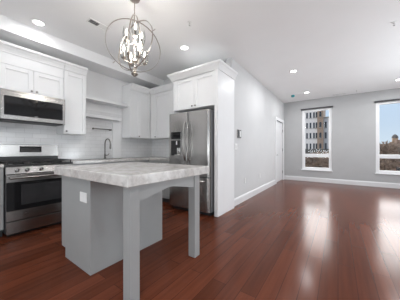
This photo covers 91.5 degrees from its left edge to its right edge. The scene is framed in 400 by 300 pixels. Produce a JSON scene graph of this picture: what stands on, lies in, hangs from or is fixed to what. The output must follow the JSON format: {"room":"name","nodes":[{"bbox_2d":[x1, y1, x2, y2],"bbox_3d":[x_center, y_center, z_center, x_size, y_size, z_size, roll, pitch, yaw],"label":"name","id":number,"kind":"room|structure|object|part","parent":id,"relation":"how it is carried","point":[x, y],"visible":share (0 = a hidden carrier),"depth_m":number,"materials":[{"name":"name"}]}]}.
{"room":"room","nodes":[
{"label":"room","id":0,"kind":"room"},
{"bbox_2d":[74,70,132,159],"bbox_3d":[-3.176,-0.338,2.713,0.120,2.915,6.600,0,0,35],"label":"wall","id":1,"kind":"structure","parent":0,"point":[98,85],"depth_m":4.18,"materials":[{"name":"white paint"}]},
{"bbox_2d":[0,40,65,98],"bbox_3d":[-2.615,-1.161,3.039,0.391,0.638,0.768,0,0,35],"label":"upper cabinet","id":2,"kind":"object","parent":1,"relation":"attached to","point":[22,69],"visible":0.84,"depth_m":2.92,"materials":[{"name":"white paint"}]},
{"bbox_3d":[-2.635,-1.022,2.811,0.020,0.353,0.366,0,0,35],"label":"door","id":3,"kind":"part","parent":2,"relation":"part of","materials":[{"name":"white paint"}]},
{"bbox_2d":[0,88,64,125],"bbox_3d":[-2.614,-0.625,3.037,0.384,0.424,0.762,0,0,35],"label":"microwave","id":4,"kind":"object","parent":2,"relation":"attached to","point":[15,106],"visible":1,"depth_m":2.88,"materials":[{"name":"metal"}]},
{"bbox_3d":[-2.459,-0.618,2.928,0.004,0.265,0.692,0,0,35],"label":"door glass","id":5,"kind":"part","parent":4,"relation":"part of","materials":[{"name":"black glass"}]},
{"bbox_3d":[-2.485,-1.417,2.947,0.072,0.125,0.768,0,0,35],"label":"crown moulding","id":6,"kind":"part","parent":2,"relation":"part of","materials":[{"name":"white paint"}]},
{"bbox_3d":[-2.414,-1.022,3.123,0.020,0.353,0.392,0,0,35],"label":"door","id":7,"kind":"part","parent":2,"relation":"part of","materials":[{"name":"white paint"}]},
{"bbox_2d":[57,61,87,134],"bbox_3d":[-2.290,-0.880,3.500,0.391,1.200,0.354,0,0,35],"label":"upper cabinet","id":8,"kind":"object","parent":1,"relation":"attached to","point":[74,75],"visible":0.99,"depth_m":3.43,"materials":[{"name":"white paint"}]},
{"bbox_3d":[-2.195,-0.812,3.433,0.020,1.060,0.348,0,0,35],"label":"door","id":9,"kind":"part","parent":8,"relation":"part of","materials":[{"name":"white paint"}]},
{"bbox_3d":[-2.159,-1.417,3.407,0.072,0.125,0.354,0,0,35],"label":"crown moulding","id":10,"kind":"part","parent":8,"relation":"part of","materials":[{"name":"white paint"}]},
{"bbox_2d":[0,109,151,159],"bbox_3d":[-3.122,-0.315,2.675,0.012,0.990,6.360,0,0,35],"label":"backsplash","id":11,"kind":"structure","parent":1,"relation":"attached to","point":[90,145],"depth_m":3.82,"materials":[{"name":"white tile"}]},
{"bbox_2d":[0,15,163,88],"bbox_3d":[-2.943,-1.702,2.549,0.450,0.185,6.360,0,0,35],"label":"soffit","id":12,"kind":"structure","parent":1,"relation":"attached to","point":[12,31],"depth_m":3.29,"materials":[{"name":"paint"}]},
{"bbox_2d":[86,113,121,121],"bbox_3d":[-2.041,-0.669,4.054,0.156,0.072,0.810,0,0,35],"label":"floating shelf","id":13,"kind":"object","parent":1,"relation":"attached to","point":[94,116],"visible":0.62,"depth_m":4.00,"materials":[{"name":"white paint"}]},
{"bbox_2d":[86,96,127,107],"bbox_3d":[-1.970,-0.984,4.068,0.256,0.062,0.915,0,0,35],"label":"floating shelf","id":14,"kind":"object","parent":1,"relation":"attached to","point":[88,98],"visible":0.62,"depth_m":4.00,"materials":[{"name":"white paint"}]},
{"bbox_2d":[112,122,120,157],"bbox_3d":[-1.881,-0.215,4.394,0.028,0.790,0.200,0,0,35],"label":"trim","id":15,"kind":"structure","parent":1,"relation":"attached to","point":[116,127],"depth_m":4.38,"materials":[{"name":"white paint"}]},
{"bbox_2d":[122,83,150,138],"bbox_3d":[-1.477,-0.880,4.647,0.391,1.200,0.588,0,0,35],"label":"upper cabinet","id":16,"kind":"object","parent":1,"relation":"attached to","point":[136,118],"visible":1,"depth_m":4.49,"materials":[{"name":"white paint"}]},
{"bbox_3d":[-1.478,-0.812,4.447,0.020,1.060,0.254,0,0,35],"label":"door","id":17,"kind":"part","parent":16,"relation":"part of","materials":[{"name":"white paint"}]},
{"bbox_3d":[-1.372,-1.417,4.519,0.072,0.125,0.500,0,0,35],"label":"crown moulding","id":18,"kind":"part","parent":16,"relation":"part of","materials":[{"name":"white paint"}]},
{"bbox_3d":[-1.314,-0.812,4.678,0.020,1.060,0.304,0,0,35],"label":"door","id":19,"kind":"part","parent":16,"relation":"part of","materials":[{"name":"white paint"}]},
{"bbox_2d":[164,62,225,84],"bbox_3d":[-0.321,-0.338,4.662,2.290,2.915,0.120,0,0,35],"label":"wall","id":20,"kind":"structure","parent":0,"point":[167,81],"depth_m":4.95,"materials":[{"name":"white paint"}]},
{"bbox_2d":[152,139,168,156],"bbox_3d":[-0.713,-0.060,4.859,1.398,0.480,0.012,0,0,35],"label":"backsplash","id":21,"kind":"structure","parent":20,"relation":"attached to","point":[160,147],"depth_m":5.07,"materials":[{"name":"white tile"}]},
{"bbox_2d":[149,83,178,139],"bbox_3d":[-0.826,-0.880,4.683,1.412,1.200,0.401,0,0,35],"label":"upper cabinet","id":22,"kind":"object","parent":20,"relation":"attached to","point":[161,96],"visible":0.48,"depth_m":4.60,"materials":[{"name":"white paint"}]},
{"bbox_3d":[-1.151,-0.812,4.766,0.136,1.060,0.017,0,0,35],"label":"filler panel","id":23,"kind":"part","parent":22,"relation":"part of","materials":[{"name":"white paint"}]},
{"bbox_3d":[-0.828,-1.417,4.483,0.996,0.125,0.072,0,0,35],"label":"crown moulding","id":24,"kind":"part","parent":22,"relation":"part of","materials":[{"name":"white paint"}]},
{"bbox_3d":[-0.868,-0.812,4.565,0.551,1.060,0.020,0,0,35],"label":"door","id":25,"kind":"part","parent":22,"relation":"part of","materials":[{"name":"white paint"}]},
{"bbox_3d":[-0.480,-0.812,4.291,0.391,1.060,0.020,0,0,35],"label":"door","id":26,"kind":"part","parent":22,"relation":"part of","materials":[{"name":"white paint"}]},
{"bbox_2d":[167,59,237,112],"bbox_3d":[0.060,-1.123,3.826,1.197,0.715,0.777,0,0,35],"label":"upper cabinet","id":27,"kind":"object","parent":20,"relation":"attached to","point":[193,88],"visible":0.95,"depth_m":3.54,"materials":[{"name":"white paint"}]},
{"bbox_3d":[-0.492,-1.062,3.841,0.067,0.591,0.017,0,0,35],"label":"filler panel","id":28,"kind":"part","parent":27,"relation":"part of","materials":[{"name":"white paint"}]},
{"bbox_3d":[-0.283,-1.054,3.692,0.438,0.575,0.020,0,0,35],"label":"door","id":29,"kind":"part","parent":27,"relation":"part of","materials":[{"name":"white paint"}]},
{"bbox_3d":[0.038,-1.417,3.795,1.197,0.125,0.701,0,0,35],"label":"crown moulding","id":30,"kind":"part","parent":27,"relation":"part of","materials":[{"name":"white paint"}]},
{"bbox_3d":[0.077,-1.054,3.437,0.437,0.575,0.020,0,0,35],"label":"door","id":31,"kind":"part","parent":27,"relation":"part of","materials":[{"name":"white paint"}]},
{"bbox_2d":[0,179,399,299],"bbox_3d":[1.047,1.180,2.475,7.290,0.120,11.090,0,0,35],"label":"floor","id":32,"kind":"structure","parent":0,"point":[292,239],"depth_m":2.03,"materials":[{"name":"brown wood"}]},
{"bbox_2d":[0,168,3,236],"bbox_3d":[-2.909,0.671,2.404,0.668,0.895,0.601,0,0,35],"label":"base cabinet","id":33,"kind":"object","parent":32,"relation":"on","point":[1,169],"visible":1,"depth_m":2.46,"materials":[{"name":"grey paint"}]},
{"bbox_3d":[-2.669,0.859,2.234,0.019,0.298,0.595,0,0,35],"label":"drawer","id":34,"kind":"part","parent":33,"relation":"part of","materials":[{"name":"grey paint"}]},
{"bbox_3d":[-2.669,0.547,2.234,0.019,0.305,0.595,0,0,35],"label":"drawer","id":35,"kind":"part","parent":33,"relation":"part of","materials":[{"name":"grey paint"}]},
{"bbox_3d":[-2.669,0.308,2.234,0.019,0.153,0.595,0,0,35],"label":"drawer","id":36,"kind":"part","parent":33,"relation":"part of","materials":[{"name":"grey paint"}]},
{"bbox_2d":[0,144,72,236],"bbox_3d":[-2.469,0.516,2.934,0.750,1.203,0.766,0,0,35],"label":"gas range","id":37,"kind":"object","parent":32,"relation":"on","point":[32,190],"visible":0.84,"depth_m":2.71,"materials":[{"name":"metal"}]},
{"bbox_3d":[-2.698,0.009,3.096,0.011,0.183,0.762,0,0,35],"label":"backguard panel","id":38,"kind":"part","parent":37,"relation":"part of","materials":[{"name":"metal"}]},
{"bbox_3d":[-2.188,0.358,2.735,0.060,0.025,0.702,0,0,35],"label":"door handle","id":39,"kind":"part","parent":37,"relation":"part of","materials":[{"name":"metal"}]},
{"bbox_3d":[-2.225,0.999,2.762,0.034,0.153,0.754,0,0,35],"label":"warming drawer","id":40,"kind":"part","parent":37,"relation":"part of","materials":[{"name":"metal"}]},
{"bbox_3d":[-2.225,0.615,2.762,0.034,0.590,0.754,0,0,35],"label":"oven door","id":41,"kind":"part","parent":37,"relation":"part of","materials":[{"name":"metal"}]},
{"bbox_3d":[-2.211,0.599,2.751,0.004,0.367,0.754,0,0,35],"label":"door glass","id":42,"kind":"part","parent":37,"relation":"part of","materials":[{"name":"black glass"}]},
{"bbox_2d":[0,161,72,166],"bbox_3d":[-2.456,0.203,2.925,0.590,0.025,0.766,0,0,35],"label":"cooktop","id":43,"kind":"object","parent":37,"relation":"in","point":[39,163],"depth_m":2.77,"materials":[{"name":"metal"}]},
{"bbox_3d":[-2.226,0.262,2.762,0.035,0.093,0.762,0,0,35],"label":"control panel","id":44,"kind":"part","parent":37,"relation":"part of","materials":[{"name":"metal"}]},
{"bbox_2d":[73,163,99,165],"bbox_3d":[-2.151,0.671,3.474,0.668,0.895,0.448,0,0,35],"label":"base cabinet","id":45,"kind":"object","parent":32,"relation":"on","point":[81,163],"visible":0.14,"depth_m":3.29,"materials":[{"name":"grey paint"}]},
{"bbox_2d":[100,160,139,163],"bbox_3d":[-1.778,0.671,4.002,0.668,0.895,0.838,0,0,35],"label":"base cabinet","id":46,"kind":"object","parent":32,"relation":"on","point":[138,160],"visible":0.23,"depth_m":3.78,"materials":[{"name":"grey paint"}]},
{"bbox_2d":[62,175,198,299],"bbox_3d":[-0.760,0.687,2.111,1.264,0.864,0.879,0,0,35],"label":"kitchen island","id":47,"kind":"object","parent":32,"relation":"on","point":[103,225],"visible":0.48,"depth_m":1.86,"materials":[{"name":"grey paint"}]},
{"bbox_3d":[-1.078,0.437,1.804,0.132,0.090,0.006,0,0,35],"label":"socket plate","id":48,"kind":"part","parent":47,"relation":"part of","materials":[{"name":"white plastic"}]},
{"bbox_2d":[54,162,208,187],"bbox_3d":[-0.717,0.214,2.091,1.285,0.079,1.015,0,0,35],"label":"island countertop","id":49,"kind":"structure","parent":47,"relation":"on","point":[127,174],"depth_m":1.70,"materials":[{"name":"stone"}]},
{"bbox_3d":[-0.508,0.688,1.446,0.084,0.863,0.084,0,0,35],"label":"leg","id":50,"kind":"part","parent":47,"relation":"part of","materials":[{"name":"grey paint"}]},
{"bbox_3d":[-0.271,0.322,1.750,0.025,0.131,0.686,0,0,35],"label":"arched rail","id":51,"kind":"part","parent":47,"relation":"part of","materials":[{"name":"grey paint"}]},
{"bbox_3d":[-0.063,0.688,2.075,0.084,0.863,0.084,0,0,35],"label":"leg","id":52,"kind":"part","parent":47,"relation":"part of","materials":[{"name":"grey paint"}]},
{"bbox_2d":[149,160,168,202],"bbox_3d":[-0.653,0.671,4.404,0.799,0.895,0.678,0,0,35],"label":"base cabinet","id":53,"kind":"object","parent":32,"relation":"on","point":[165,193],"visible":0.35,"depth_m":4.13,"materials":[{"name":"grey paint"}]},
{"bbox_2d":[65,157,168,163],"bbox_3d":[-1.329,0.202,3.950,1.384,0.040,2.181,0,0,35],"label":"countertop","id":54,"kind":"structure","parent":53,"relation":"on","point":[79,161],"depth_m":3.84,"materials":[{"name":"stone"}]},
{"bbox_2d":[104,138,110,158],"bbox_3d":[-1.944,-0.032,4.093,0.118,0.426,0.179,0,0,-38],"label":"faucet","id":55,"kind":"object","parent":54,"relation":"on","point":[105,155],"visible":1,"depth_m":4.11,"materials":[{"name":"silver metal"}]},
{"bbox_3d":[-0.663,0.620,4.047,0.396,0.776,0.020,0,0,35],"label":"door","id":56,"kind":"part","parent":53,"relation":"part of","materials":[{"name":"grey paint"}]},
{"bbox_2d":[169,109,213,215],"bbox_3d":[-0.013,0.219,3.777,0.906,1.798,0.888,0,0,35],"label":"refrigerator","id":57,"kind":"object","parent":32,"relation":"on","point":[191,134],"visible":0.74,"depth_m":3.38,"materials":[{"name":"metal"}]},
{"bbox_3d":[-0.444,-0.115,3.627,0.256,0.460,0.016,0,0,35],"label":"dispenser frame","id":58,"kind":"part","parent":57,"relation":"part of","materials":[{"name":"metal"}]},
{"bbox_3d":[-0.392,-0.113,3.639,0.447,1.135,0.072,0,0,35],"label":"door","id":59,"kind":"part","parent":57,"relation":"part of","materials":[{"name":"metal"}]},
{"bbox_3d":[-0.283,-0.160,3.479,0.022,0.712,0.089,0,0,35],"label":"handle","id":60,"kind":"part","parent":57,"relation":"part of","materials":[{"name":"metal"}]},
{"bbox_3d":[-0.210,-0.160,3.427,0.022,0.712,0.089,0,0,35],"label":"handle","id":61,"kind":"part","parent":57,"relation":"part of","materials":[{"name":"metal"}]},
{"bbox_3d":[-0.205,0.757,3.507,0.906,0.575,0.072,0,0,35],"label":"freezer drawer","id":62,"kind":"part","parent":57,"relation":"part of","materials":[{"name":"metal"}]},
{"bbox_3d":[-0.020,-0.113,3.376,0.453,1.135,0.072,0,0,35],"label":"door","id":63,"kind":"part","parent":57,"relation":"part of","materials":[{"name":"metal"}]},
{"bbox_2d":[214,69,233,216],"bbox_3d":[0.451,-0.115,3.517,0.068,2.466,0.633,0,0,35],"label":"end panel","id":64,"kind":"object","parent":32,"relation":"on","point":[223,84],"visible":1,"depth_m":3.40,"materials":[{"name":"white paint"}]},
{"bbox_2d":[0,0,399,102],"bbox_3d":[1.047,-1.855,2.475,7.290,0.120,11.090,0,0,35],"label":"ceiling","id":65,"kind":"structure","parent":0,"point":[334,46],"depth_m":3.08,"materials":[{"name":"paint"}]},
{"bbox_2d":[30,18,45,26],"bbox_3d":[-2.274,-1.789,2.745,0.176,0.010,0.176,0,0,35],"label":"recessed light","id":66,"kind":"object","parent":65,"relation":"in","point":[37,22],"visible":1,"depth_m":2.74,"materials":[{"name":"white plastic"}]},
{"bbox_2d":[86,18,110,31],"bbox_3d":[-1.454,-1.790,2.793,0.130,0.008,0.290,0,0,35],"label":"ceiling vent","id":67,"kind":"object","parent":65,"relation":"in","point":[91,21],"visible":0.96,"depth_m":2.78,"materials":[{"name":"white plastic"}]},
{"bbox_2d":[105,0,160,76],"bbox_3d":[-0.770,-1.327,2.297,0.601,0.934,0.525,0,0,25],"label":"chandelier","id":68,"kind":"object","parent":65,"relation":"hanging from","point":[134,61],"visible":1,"depth_m":2.28,"materials":[{"name":"silver metal"}]},
{"bbox_3d":[-0.770,-1.212,2.297,0.080,0.705,0.080,0,0,35],"label":"stem","id":69,"kind":"part","parent":68,"relation":"part of","materials":[{"name":"silver metal"}]},
{"bbox_2d":[179,45,189,49],"bbox_3d":[-0.271,-1.789,3.415,0.176,0.010,0.176,0,0,35],"label":"recessed light","id":70,"kind":"object","parent":65,"relation":"in","point":[182,47],"visible":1,"depth_m":3.40,"materials":[{"name":"white plastic"}]},
{"bbox_2d":[226,58,283,197],"bbox_3d":[1.864,-0.338,5.664,0.120,2.915,4.500,0,0,35],"label":"wall","id":71,"kind":"structure","parent":0,"point":[256,107],"depth_m":4.72,"materials":[{"name":"white paint"}]},
{"bbox_2d":[237,129,240,137],"bbox_3d":[0.815,-0.335,4.054,0.024,0.170,0.180,0,0,35],"label":"intercom","id":72,"kind":"object","parent":71,"relation":"attached to","point":[238,131],"visible":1,"depth_m":4.00,"materials":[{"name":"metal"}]},
{"bbox_2d":[234,180,275,206],"bbox_3d":[1.552,1.045,5.104,0.016,0.150,3.225,0,0,35],"label":"baseboard","id":73,"kind":"structure","parent":71,"relation":"attached to","point":[244,197],"depth_m":4.68,"materials":[{"name":"white paint"}]},
{"bbox_2d":[275,116,283,183],"bbox_3d":[2.813,0.005,6.946,0.098,2.230,1.230,0,0,35],"label":"door","id":74,"kind":"structure","parent":71,"relation":"in","point":[278,126],"depth_m":6.91,"materials":[{"name":"white paint"}]},
{"bbox_2d":[284,88,399,182],"bbox_3d":[5.170,-0.338,6.215,4.880,2.915,0.220,0,0,35],"label":"wall","id":75,"kind":"structure","parent":0,"point":[353,115],"depth_m":6.36,"materials":[{"name":"grey paint"}]},
{"bbox_2d":[301,108,332,171],"bbox_3d":[4.113,-0.357,6.881,0.945,2.165,0.155,0,0,35],"label":"window","id":76,"kind":"structure","parent":75,"relation":"in","point":[304,155],"depth_m":6.85,"materials":[{"name":"white paint"}]},
{"bbox_2d":[301,106,332,110],"bbox_3d":[4.069,-1.458,6.819,0.967,0.060,0.065,0,0,35],"label":"roller shade","id":77,"kind":"object","parent":76,"relation":"attached to","point":[326,106],"visible":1,"depth_m":6.77,"materials":[{"name":"fabric"}]},
{"bbox_3d":[4.132,0.195,6.907,0.725,0.120,0.070,0,0,35],"label":"meeting rail","id":78,"kind":"part","parent":76,"relation":"part of","materials":[{"name":"white paint"}]},
{"bbox_2d":[284,175,399,188],"bbox_3d":[5.102,1.045,6.119,4.608,0.150,0.016,0,0,35],"label":"baseboard","id":79,"kind":"structure","parent":75,"relation":"attached to","point":[312,179],"depth_m":6.35,"materials":[{"name":"white paint"}]},
{"bbox_2d":[375,100,399,174],"bbox_3d":[5.754,-0.357,5.720,0.945,2.165,0.155,0,0,35],"label":"window","id":80,"kind":"structure","parent":75,"relation":"in","point":[378,155],"depth_m":5.92,"materials":[{"name":"white paint"}]},
{"bbox_2d":[374,99,399,102],"bbox_3d":[5.710,-1.458,5.658,0.967,0.060,0.065,0,0,35],"label":"roller shade","id":81,"kind":"object","parent":80,"relation":"attached to","point":[391,99],"visible":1,"depth_m":5.77,"materials":[{"name":"fabric"}]},
{"bbox_3d":[5.772,0.195,5.746,0.725,0.120,0.070,0,0,35],"label":"meeting rail","id":82,"kind":"part","parent":80,"relation":"part of","materials":[{"name":"white paint"}]},
{"label":"outside","id":83,"kind":"structure","parent":0,"visible":0},
{"bbox_3d":[95.452,7.370,100.255,280.000,0.500,246.050,0,0,35],"label":"ground","id":84,"kind":"structure","parent":83,"visible":0},
{"bbox_2d":[305,152,314,166],"bbox_3d":[18.194,3.766,33.750,2.970,6.718,2.978,0,0,-29],"label":"bare tree","id":85,"kind":"object","parent":84,"relation":"on","point":[308,158],"visible":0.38,"depth_m":33.15,"materials":[{"name":"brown plant"}]},
{"bbox_2d":[305,110,328,167],"bbox_3d":[36.102,-4.880,64.776,20.200,24.000,12.740,0,0,35],"label":"apartment building","id":86,"kind":"structure","parent":84,"relation":"on","point":[316,122],"depth_m":58.50,"materials":[{"name":"brick"}]},
{"bbox_2d":[312,149,328,167],"bbox_3d":[22.831,3.507,37.222,3.597,7.234,3.018,0,0,2],"label":"bare tree","id":87,"kind":"object","parent":84,"relation":"on","point":[317,164],"visible":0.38,"depth_m":36.90,"materials":[{"name":"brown plant"}]},
{"bbox_2d":[318,153,328,167],"bbox_3d":[20.970,3.766,31.786,2.970,6.718,2.978,0,0,-29],"label":"bare tree","id":88,"kind":"object","parent":84,"relation":"on","point":[325,164],"visible":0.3,"depth_m":31.64,"materials":[{"name":"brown plant"}]},
{"bbox_2d":[380,134,397,144],"bbox_3d":[66.583,0.920,67.425,9.000,12.400,9.000,0,0,35],"label":"stone tower","id":89,"kind":"structure","parent":84,"relation":"on","point":[394,137],"depth_m":64.19,"materials":[{"name":"beige stone"}]},
{"bbox_2d":[380,140,399,170],"bbox_3d":[25.684,2.869,27.131,3.551,8.511,4.232,0,0,-14],"label":"bare tree","id":90,"kind":"object","parent":84,"relation":"on","point":[394,148],"visible":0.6,"depth_m":26.36,"materials":[{"name":"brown plant"}]},
{"bbox_2d":[380,143,399,170],"bbox_3d":[30.023,2.869,31.487,3.551,8.511,4.232,0,0,5],"label":"bare tree","id":91,"kind":"object","parent":84,"relation":"on","point":[392,153],"visible":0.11,"depth_m":30.70,"materials":[{"name":"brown plant"}]},
{"bbox_2d":[390,140,399,170],"bbox_3d":[47.217,2.370,48.543,6.300,9.500,10.200,0,0,35],"label":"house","id":92,"kind":"structure","parent":84,"relation":"on","point":[396,141],"depth_m":44.36,"materials":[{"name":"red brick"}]}
]}

